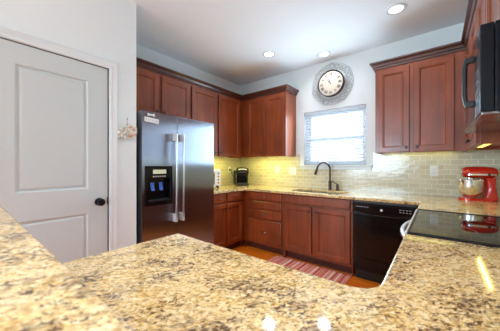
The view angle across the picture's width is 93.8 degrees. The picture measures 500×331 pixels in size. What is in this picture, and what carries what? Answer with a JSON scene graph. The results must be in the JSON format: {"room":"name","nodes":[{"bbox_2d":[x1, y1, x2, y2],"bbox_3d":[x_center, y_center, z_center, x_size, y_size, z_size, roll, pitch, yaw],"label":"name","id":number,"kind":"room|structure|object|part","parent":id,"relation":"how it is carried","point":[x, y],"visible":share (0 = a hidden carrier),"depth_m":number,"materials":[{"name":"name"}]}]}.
{"room":"kitchen","nodes":[
{"label":"kitchen","id":0,"kind":"room"},
{"bbox_2d":[0,0,135,248],"bbox_3d":[-1.983,-0.139,1.599,0.825,2.669,2.011,0,0,39],"label":"wall","id":1,"kind":"structure","parent":0,"point":[105,29],"depth_m":1.96,"materials":[{"name":"white paint"}]},
{"bbox_2d":[0,38,107,262],"bbox_3d":[-1.381,0.194,1.668,0.107,1.989,0.693,0,0,39],"label":"door","id":2,"kind":"structure","parent":1,"relation":"in","point":[53,107],"depth_m":1.68,"materials":[{"name":"white paint"}]},
{"bbox_3d":[-1.195,0.290,1.872,0.072,0.062,0.062,0,0,39],"label":"knob","id":3,"kind":"part","parent":2,"relation":"part of","materials":[{"name":"black paint"}]},
{"bbox_2d":[0,25,117,251],"bbox_3d":[-1.386,0.163,1.669,0.020,2.067,0.828,0,0,39],"label":"door frame","id":4,"kind":"structure","parent":1,"relation":"in","point":[5,32],"depth_m":1.95,"materials":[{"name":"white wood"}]},
{"bbox_2d":[118,118,136,137],"bbox_3d":[-1.068,-0.324,2.046,0.041,0.187,0.167,0,0,39],"label":"wall ornament","id":5,"kind":"object","parent":1,"relation":"attached to","point":[131,133],"visible":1,"depth_m":2.04,"materials":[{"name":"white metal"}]},
{"bbox_2d":[136,57,298,100],"bbox_3d":[-0.300,-1.111,2.973,0.894,0.073,2.235,0,0,39],"label":"crown molding","id":6,"kind":"structure","parent":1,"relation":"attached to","point":[142,63],"depth_m":3.26,"materials":[{"name":"brown wood"}]},
{"bbox_2d":[136,44,239,184],"bbox_3d":[-0.910,-0.139,3.500,0.120,2.669,2.460,0,0,39],"label":"wall","id":7,"kind":"structure","parent":0,"point":[144,53],"depth_m":3.34,"materials":[{"name":"white paint"}]},
{"bbox_2d":[136,66,189,118],"bbox_3d":[-1.161,-0.824,2.803,0.358,0.510,0.890,0,0,39],"label":"upper cabinet","id":8,"kind":"object","parent":7,"relation":"attached to","point":[155,92],"visible":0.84,"depth_m":2.74,"materials":[{"name":"brown wood"}]},
{"bbox_3d":[-1.187,-0.809,2.546,0.021,0.469,0.413,0,0,39],"label":"door","id":9,"kind":"part","parent":8,"relation":"part of","materials":[{"name":"brown wood"}]},
{"bbox_3d":[-0.909,-0.809,2.893,0.021,0.469,0.398,0,0,39],"label":"door","id":10,"kind":"part","parent":8,"relation":"part of","materials":[{"name":"brown wood"}]},
{"bbox_2d":[190,84,241,157],"bbox_3d":[-0.558,-0.610,3.554,0.358,0.938,1.033,0,0,39],"label":"upper cabinet","id":11,"kind":"object","parent":7,"relation":"attached to","point":[225,112],"visible":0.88,"depth_m":3.48,"materials":[{"name":"brown wood"}]},
{"bbox_3d":[-0.627,-0.596,3.244,0.021,0.897,0.440,0,0,39],"label":"door","id":12,"kind":"part","parent":11,"relation":"part of","materials":[{"name":"brown wood"}]},
{"bbox_3d":[-0.316,-0.596,3.632,0.021,0.897,0.474,0,0,39],"label":"door","id":13,"kind":"part","parent":11,"relation":"part of","materials":[{"name":"brown wood"}]},
{"bbox_2d":[214,156,239,184],"bbox_3d":[-0.578,0.075,3.810,0.008,0.503,1.280,0,0,39],"label":"backsplash","id":14,"kind":"structure","parent":7,"relation":"attached to","point":[222,163],"depth_m":4.02,"materials":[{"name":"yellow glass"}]},
{"bbox_2d":[131,0,467,85],"bbox_3d":[-1.896,-1.523,0.753,5.300,0.100,8.000,0,0,39],"label":"ceiling","id":15,"kind":"structure","parent":0,"point":[227,40],"depth_m":2.49,"materials":[{"name":"paint"}]},
{"bbox_2d":[262,51,275,56],"bbox_3d":[0.250,-1.469,3.083,0.180,0.008,0.180,0,0,39],"label":"recessed light","id":16,"kind":"object","parent":15,"relation":"in","point":[266,53],"visible":1,"depth_m":3.07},
{"bbox_2d":[317,51,330,56],"bbox_3d":[0.976,-1.469,3.083,0.180,0.008,0.180,0,0,39],"label":"recessed light","id":17,"kind":"object","parent":15,"relation":"in","point":[322,53],"visible":1,"depth_m":3.08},
{"bbox_2d":[385,2,407,14],"bbox_3d":[1.372,-1.469,2.198,0.180,0.008,0.180,0,0,39],"label":"recessed light","id":18,"kind":"object","parent":15,"relation":"in","point":[397,8],"visible":1,"depth_m":2.19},
{"bbox_2d":[231,240,380,287],"bbox_3d":[-1.896,1.246,0.753,5.300,0.100,8.000,0,0,39],"label":"floor","id":19,"kind":"structure","parent":0,"point":[354,281],"depth_m":2.99,"materials":[{"name":"brown wood"}]},
{"bbox_2d":[136,110,213,243],"bbox_3d":[-0.952,0.336,2.709,0.734,1.710,0.898,0,0,39],"label":"refrigerator","id":20,"kind":"object","parent":19,"relation":"on","point":[175,155],"visible":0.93,"depth_m":2.43,"materials":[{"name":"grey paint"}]},
{"bbox_2d":[144,113,158,123],"bbox_3d":[-0.940,-0.456,2.245,0.012,0.094,0.148,0,0,39],"label":"plaque","id":21,"kind":"object","parent":20,"relation":"attached to","point":[147,119],"visible":1,"depth_m":2.24,"materials":[{"name":"white plastic"}]},
{"bbox_3d":[-0.915,0.296,2.342,0.070,1.630,0.372,0,0,39],"label":"freezer door","id":22,"kind":"part","parent":20,"relation":"part of","materials":[{"name":"silver metal"}]},
{"bbox_3d":[-0.920,0.195,2.329,0.072,0.386,0.291,0,0,39],"label":"dispenser panel","id":23,"kind":"part","parent":20,"relation":"part of","materials":[{"name":"black plastic"}]},
{"bbox_3d":[-0.772,0.536,2.416,0.062,0.080,0.026,0,0,39],"label":"handle mount","id":24,"kind":"part","parent":20,"relation":"part of","materials":[{"name":"silver metal"}]},
{"bbox_3d":[-0.751,0.111,2.400,0.033,0.861,0.023,0,0,39],"label":"handle","id":25,"kind":"part","parent":20,"relation":"part of","materials":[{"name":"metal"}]},
{"bbox_3d":[-0.719,-0.294,2.481,0.062,0.080,0.026,0,0,39],"label":"handle mount","id":26,"kind":"part","parent":20,"relation":"part of","materials":[{"name":"silver metal"}]},
{"bbox_3d":[-0.719,0.536,2.481,0.062,0.080,0.026,0,0,39],"label":"handle mount","id":27,"kind":"part","parent":20,"relation":"part of","materials":[{"name":"silver metal"}]},
{"bbox_3d":[-0.699,0.111,2.465,0.033,0.861,0.023,0,0,39],"label":"handle","id":28,"kind":"part","parent":20,"relation":"part of","materials":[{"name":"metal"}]},
{"bbox_3d":[-0.632,0.296,2.695,0.070,1.630,0.520,0,0,39],"label":"door","id":29,"kind":"part","parent":20,"relation":"part of","materials":[{"name":"silver metal"}]},
{"bbox_2d":[214,191,243,249],"bbox_3d":[-0.509,0.777,3.380,0.650,0.837,0.664,0,0,39],"label":"base cabinet","id":30,"kind":"object","parent":19,"relation":"on","point":[228,207],"visible":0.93,"depth_m":3.20,"materials":[{"name":"brown wood"}]},
{"bbox_3d":[-0.402,0.429,3.059,0.024,0.123,0.233,0,0,39],"label":"drawer","id":31,"kind":"part","parent":30,"relation":"part of","materials":[{"name":"brown wood"}]},
{"bbox_3d":[-0.403,0.793,3.060,0.021,0.555,0.233,0,0,39],"label":"door","id":32,"kind":"part","parent":30,"relation":"part of","materials":[{"name":"brown wood"}]},
{"bbox_3d":[-0.209,0.429,3.299,0.024,0.123,0.323,0,0,39],"label":"drawer","id":33,"kind":"part","parent":30,"relation":"part of","materials":[{"name":"brown wood"}]},
{"bbox_3d":[-0.211,0.793,3.300,0.021,0.555,0.323,0,0,39],"label":"door","id":34,"kind":"part","parent":30,"relation":"part of","materials":[{"name":"brown wood"}]},
{"bbox_2d":[244,190,283,256],"bbox_3d":[0.345,0.777,3.471,0.671,0.837,0.650,0,0,39],"label":"base cabinet","id":35,"kind":"object","parent":19,"relation":"on","point":[263,211],"visible":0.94,"depth_m":3.22,"materials":[{"name":"brown wood"}]},
{"bbox_3d":[0.200,0.906,3.222,0.536,0.310,0.024,0,0,39],"label":"drawer","id":36,"kind":"part","parent":35,"relation":"part of","materials":[{"name":"brown wood"}]},
{"bbox_3d":[0.200,0.675,3.222,0.536,0.108,0.024,0,0,39],"label":"drawer","id":37,"kind":"part","parent":35,"relation":"part of","materials":[{"name":"brown wood"}]},
{"bbox_3d":[0.200,0.547,3.222,0.536,0.103,0.024,0,0,39],"label":"drawer","id":38,"kind":"part","parent":35,"relation":"part of","materials":[{"name":"brown wood"}]},
{"bbox_3d":[0.200,0.421,3.222,0.536,0.106,0.024,0,0,39],"label":"drawer","id":39,"kind":"part","parent":35,"relation":"part of","materials":[{"name":"brown wood"}]},
{"bbox_2d":[268,255,350,284],"bbox_3d":[0.570,1.189,2.611,0.930,0.011,0.505,0,0,39],"label":"rug","id":40,"kind":"object","parent":19,"relation":"on","point":[331,275],"visible":0.4,"depth_m":2.67,"materials":[{"name":"red fabric"}]},
{"bbox_2d":[284,194,354,275],"bbox_3d":[0.942,0.777,2.994,0.855,0.837,0.647,0,0,39],"label":"base cabinet","id":41,"kind":"object","parent":19,"relation":"on","point":[317,230],"visible":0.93,"depth_m":2.73,"materials":[{"name":"brown wood"}]},
{"bbox_3d":[0.593,0.778,2.909,0.365,0.565,0.021,0,0,39],"label":"door","id":42,"kind":"part","parent":41,"relation":"part of","materials":[{"name":"brown wood"}]},
{"bbox_3d":[0.919,0.778,2.647,0.409,0.565,0.021,0,0,39],"label":"door","id":43,"kind":"part","parent":41,"relation":"part of","materials":[{"name":"brown wood"}]},
{"bbox_2d":[214,184,499,215],"bbox_3d":[0.734,0.343,2.762,3.350,0.031,1.256,0,0,39],"label":"countertop","id":44,"kind":"structure","parent":41,"relation":"on","point":[439,203],"depth_m":2.41,"materials":[{"name":"beige stone"}]},
{"bbox_2d":[214,169,220,187],"bbox_3d":[-0.660,0.190,3.393,0.323,0.275,0.405,0,0,39],"label":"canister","id":45,"kind":"object","parent":44,"relation":"on","point":[217,173],"visible":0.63,"depth_m":3.41,"materials":[{"name":"white plastic"}]},
{"bbox_3d":[-0.467,0.183,3.423,0.010,0.227,0.099,0,0,39],"label":"control panel","id":46,"kind":"part","parent":45,"relation":"part of","materials":[{"name":"white plastic"}]},
{"bbox_2d":[229,167,248,185],"bbox_3d":[-0.190,0.177,3.934,0.330,0.300,0.312,0,0,-3],"label":"coffee maker","id":47,"kind":"object","parent":44,"relation":"on","point":[242,173],"visible":1,"depth_m":3.84,"materials":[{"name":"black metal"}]},
{"bbox_3d":[-0.256,0.192,3.933,0.046,0.230,0.200,0,0,-3],"label":"water tank","id":48,"kind":"part","parent":47,"relation":"part of","materials":[{"name":"plastic"}]},
{"bbox_2d":[314,161,338,190],"bbox_3d":[1.019,0.134,3.143,0.336,0.385,0.112,0,0,2],"label":"faucet","id":49,"kind":"object","parent":44,"relation":"on","point":[316,170],"visible":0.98,"depth_m":3.15,"materials":[{"name":"brown metal"}]},
{"bbox_3d":[0.987,0.074,3.143,0.225,0.265,0.025,0,0,-15],"label":"spout","id":50,"kind":"part","parent":49,"relation":"part of","materials":[{"name":"brown metal"}]},
{"bbox_2d":[455,166,498,201],"bbox_3d":[2.143,0.167,2.221,0.304,0.321,0.218,0,0,25],"label":"stand mixer","id":51,"kind":"object","parent":44,"relation":"on","point":[469,187],"visible":1,"depth_m":2.16,"materials":[{"name":"red metal"}]},
{"bbox_2d":[455,179,484,197],"bbox_3d":[2.100,0.217,2.237,0.212,0.168,0.212,0,0,20],"label":"bowl","id":52,"kind":"object","parent":51,"relation":"on","point":[468,188],"depth_m":2.18,"materials":[{"name":"metal"}]},
{"bbox_2d":[352,200,418,283],"bbox_3d":[1.492,0.780,2.528,0.566,0.832,0.614,0,0,39],"label":"dishwasher","id":53,"kind":"object","parent":19,"relation":"on","point":[377,238],"visible":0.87,"depth_m":2.34,"materials":[{"name":"black paint"}]},
{"bbox_3d":[1.322,1.018,2.317,0.566,0.125,0.032,0,0,39],"label":"panel","id":54,"kind":"part","parent":53,"relation":"part of","materials":[{"name":"black metal"}]},
{"bbox_3d":[1.320,0.724,2.314,0.566,0.455,0.038,0,0,39],"label":"door panel","id":55,"kind":"part","parent":53,"relation":"part of","materials":[{"name":"black metal"}]},
{"bbox_3d":[1.317,0.439,2.310,0.566,0.110,0.048,0,0,39],"label":"control panel","id":56,"kind":"part","parent":53,"relation":"part of","materials":[{"name":"black plastic"}]},
{"bbox_3d":[1.321,0.373,2.316,0.534,0.018,0.034,0,0,39],"label":"trim","id":57,"kind":"part","parent":53,"relation":"part of","materials":[{"name":"grey paint"}]},
{"bbox_2d":[400,209,499,247],"bbox_3d":[1.220,0.651,1.251,0.696,0.970,0.768,0,0,39],"label":"range","id":58,"kind":"object","parent":19,"relation":"on","point":[484,230],"visible":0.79,"depth_m":1.23,"materials":[{"name":"black glass"}]},
{"bbox_3d":[0.981,0.384,1.442,0.084,0.025,0.582,0,0,39],"label":"handle","id":59,"kind":"part","parent":58,"relation":"part of","materials":[{"name":"silver metal"}]},
{"bbox_3d":[0.995,0.335,1.431,0.010,0.032,0.768,0,0,39],"label":"trim","id":60,"kind":"part","parent":58,"relation":"part of","materials":[{"name":"silver metal"}]},
{"bbox_3d":[1.002,0.318,1.425,0.008,0.003,0.742,0,0,39],"label":"edge trim","id":61,"kind":"part","parent":58,"relation":"part of","materials":[{"name":"silver metal"}]},
{"bbox_3d":[0.991,0.318,0.951,0.584,0.003,0.012,0,0,39],"label":"trim","id":62,"kind":"part","parent":58,"relation":"part of","materials":[{"name":"black paint"}]},
{"bbox_3d":[1.463,0.318,1.539,0.584,0.003,0.012,0,0,39],"label":"trim","id":63,"kind":"part","parent":58,"relation":"part of","materials":[{"name":"black paint"}]},
{"bbox_3d":[0.578,0.777,0.419,0.672,0.837,1.318,0,0,39],"label":"base cabinet","id":64,"kind":"object","parent":19,"relation":"on","visible":0},
{"bbox_2d":[63,234,499,330],"bbox_3d":[0.247,0.343,0.681,1.504,0.031,1.329,0,0,39],"label":"countertop","id":65,"kind":"structure","parent":64,"relation":"on","point":[175,282],"depth_m":0.61,"materials":[{"name":"beige stone"}]},
{"bbox_2d":[240,23,463,196],"bbox_3d":[1.176,-0.139,3.313,3.367,2.669,0.140,0,0,39],"label":"wall","id":66,"kind":"structure","parent":0,"point":[362,92],"depth_m":3.07,"materials":[{"name":"white paint"}]},
{"bbox_2d":[235,91,295,157],"bbox_3d":[0.151,-0.610,3.815,1.136,0.938,0.358,0,0,39],"label":"upper cabinet","id":67,"kind":"object","parent":66,"relation":"attached to","point":[268,121],"visible":0.95,"depth_m":3.54,"materials":[{"name":"brown wood"}]},
{"bbox_3d":[0.078,-0.596,3.694,0.306,0.897,0.021,0,0,39],"label":"door","id":68,"kind":"part","parent":67,"relation":"part of","materials":[{"name":"brown wood"}]},
{"bbox_3d":[0.362,-0.596,3.466,0.334,0.897,0.021,0,0,39],"label":"door","id":69,"kind":"part","parent":67,"relation":"part of","materials":[{"name":"brown wood"}]},
{"bbox_2d":[312,63,353,104],"bbox_3d":[1.117,-1.135,3.224,0.574,0.581,0.070,0,0,39],"label":"wall clock","id":70,"kind":"object","parent":66,"relation":"attached to","point":[331,83],"visible":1,"depth_m":3.20,"materials":[{"name":"grey metal"}]},
{"bbox_2d":[299,108,372,169],"bbox_3d":[1.184,-0.371,3.286,1.001,0.843,0.168,0,0,39],"label":"window","id":71,"kind":"structure","parent":66,"relation":"in","point":[307,166],"depth_m":3.24,"materials":[{"name":"white wood"}]},
{"bbox_2d":[305,104,365,163],"bbox_3d":[1.165,-0.406,3.274,0.831,0.771,0.066,0,0,39],"label":"window blind","id":72,"kind":"object","parent":71,"relation":"attached to","point":[361,107],"visible":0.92,"depth_m":3.24,"materials":[{"name":"white plastic"}]},
{"bbox_3d":[1.169,-0.028,3.278,0.831,0.016,0.048,0,0,39],"label":"rail","id":73,"kind":"part","parent":72,"relation":"part of","materials":[{"name":"white plastic"}]},
{"bbox_3d":[1.167,0.019,3.266,1.001,0.062,0.115,0,0,39],"label":"sill","id":74,"kind":"part","parent":71,"relation":"part of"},
{"bbox_3d":[1.207,-0.216,3.326,0.795,0.348,0.022,0,0,39],"label":"sash","id":75,"kind":"part","parent":71,"relation":"part of","materials":[{"name":"white glass"}]},
{"bbox_3d":[1.221,-0.556,3.344,0.795,0.413,0.022,0,0,39],"label":"sash","id":76,"kind":"part","parent":71,"relation":"part of","materials":[{"name":"white glass"}]},
{"bbox_2d":[240,150,499,199],"bbox_3d":[1.133,0.075,3.253,3.359,0.503,0.008,0,0,39],"label":"backsplash","id":77,"kind":"structure","parent":66,"relation":"attached to","point":[406,172],"depth_m":2.79,"materials":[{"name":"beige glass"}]},
{"bbox_2d":[275,166,278,173],"bbox_3d":[0.439,0.068,3.798,0.072,0.116,0.008,0,0,39],"label":"wall outlet","id":78,"kind":"object","parent":77,"relation":"attached to","point":[276,167],"visible":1,"depth_m":3.80,"materials":[{"name":"white plastic"}]},
{"bbox_2d":[289,167,295,174],"bbox_3d":[0.659,0.078,3.621,0.116,0.116,0.010,0,0,39],"label":"light switch","id":79,"kind":"object","parent":77,"relation":"attached to","point":[292,170],"visible":1,"depth_m":3.62,"materials":[{"name":"white plastic"}]},
{"bbox_2d":[430,166,437,175],"bbox_3d":[2.001,0.057,2.545,0.072,0.116,0.008,0,0,39],"label":"wall outlet","id":80,"kind":"object","parent":77,"relation":"attached to","point":[433,169],"visible":1,"depth_m":2.54,"materials":[{"name":"white plastic"}]},
{"bbox_2d":[375,50,467,153],"bbox_3d":[1.792,-0.610,2.498,0.765,0.938,0.358,0,0,39],"label":"upper cabinet","id":81,"kind":"object","parent":66,"relation":"attached to","point":[419,107],"visible":0.98,"depth_m":2.37,"materials":[{"name":"brown wood"}]},
{"bbox_3d":[1.540,-0.596,2.521,0.292,0.897,0.021,0,0,39],"label":"door","id":82,"kind":"part","parent":81,"relation":"part of","materials":[{"name":"brown wood"}]},
{"bbox_2d":[369,0,477,72],"bbox_3d":[1.027,-1.111,1.579,0.832,0.073,2.748,0,0,39],"label":"crown molding","id":83,"kind":"structure","parent":81,"relation":"on","point":[461,45],"depth_m":2.26,"materials":[{"name":"brown wood"}]},
{"bbox_3d":[1.803,-0.596,2.309,0.320,0.897,0.021,0,0,39],"label":"door","id":84,"kind":"part","parent":81,"relation":"part of","materials":[{"name":"brown wood"}]},
{"bbox_3d":[-0.403,0.700,0.259,2.007,0.991,0.140,0,0,39],"label":"wall","id":85,"kind":"structure","parent":0,"visible":0},
{"bbox_2d":[0,205,133,330],"bbox_3d":[-0.465,0.190,0.239,2.076,0.031,0.450,0,0,39],"label":"bar","id":86,"kind":"object","parent":85,"relation":"on","point":[38,292],"visible":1,"depth_m":0.32,"materials":[{"name":"beige stone"}]},
{"bbox_3d":[0.173,-0.139,-0.722,0.120,2.669,7.690,0,0,39],"label":"wall","id":87,"kind":"structure","parent":0,"visible":0},
{"bbox_2d":[464,8,499,149],"bbox_3d":[1.855,-0.610,1.758,0.358,0.938,0.816,0,0,39],"label":"upper cabinet","id":88,"kind":"object","parent":87,"relation":"attached to","point":[473,140],"visible":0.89,"depth_m":1.70,"materials":[{"name":"brown wood"}]},
{"bbox_3d":[1.857,-0.596,1.984,0.021,0.897,0.340,0,0,39],"label":"door","id":89,"kind":"part","parent":88,"relation":"part of","materials":[{"name":"brown wood"}]},
{"bbox_3d":[1.619,-0.596,1.688,0.021,0.897,0.360,0,0,39],"label":"door","id":90,"kind":"part","parent":88,"relation":"part of","materials":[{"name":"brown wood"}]},
{"bbox_2d":[477,0,499,33],"bbox_3d":[1.361,-0.837,1.141,0.358,0.485,0.760,0,0,39],"label":"upper cabinet","id":91,"kind":"object","parent":87,"relation":"attached to","point":[488,11],"visible":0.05,"depth_m":1.19,"materials":[{"name":"brown wood"}]},
{"bbox_2d":[462,20,499,133],"bbox_3d":[1.329,-0.401,1.166,0.431,0.376,0.758,0,0,39],"label":"microwave","id":92,"kind":"object","parent":91,"relation":"attached to","point":[480,71],"visible":1,"depth_m":0.98,"materials":[{"name":"black paint"}]},
{"bbox_3d":[1.050,-0.399,1.126,0.046,0.238,0.024,0,0,39],"label":"handle","id":93,"kind":"part","parent":92,"relation":"part of","materials":[{"name":"metal"}]},
{"bbox_3d":[1.263,-0.407,1.320,0.043,0.364,0.600,0,0,39],"label":"door","id":94,"kind":"part","parent":92,"relation":"part of","materials":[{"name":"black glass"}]},
{"bbox_3d":[1.347,-0.219,1.151,0.374,0.012,0.750,0,0,39],"label":"underside plate","id":95,"kind":"part","parent":92,"relation":"part of","materials":[{"name":"metal"}]},
{"bbox_3d":[1.025,-0.407,1.023,0.043,0.364,0.155,0,0,39],"label":"control panel","id":96,"kind":"part","parent":92,"relation":"part of","materials":[{"name":"black paint"}]},
{"bbox_3d":[1.367,-0.822,1.374,0.021,0.444,0.361,0,0,39],"label":"door","id":97,"kind":"part","parent":91,"relation":"part of","materials":[{"name":"brown wood"}]},
{"bbox_3d":[1.134,-0.822,1.083,0.021,0.444,0.361,0,0,39],"label":"door","id":98,"kind":"part","parent":91,"relation":"part of","materials":[{"name":"brown wood"}]}
]}

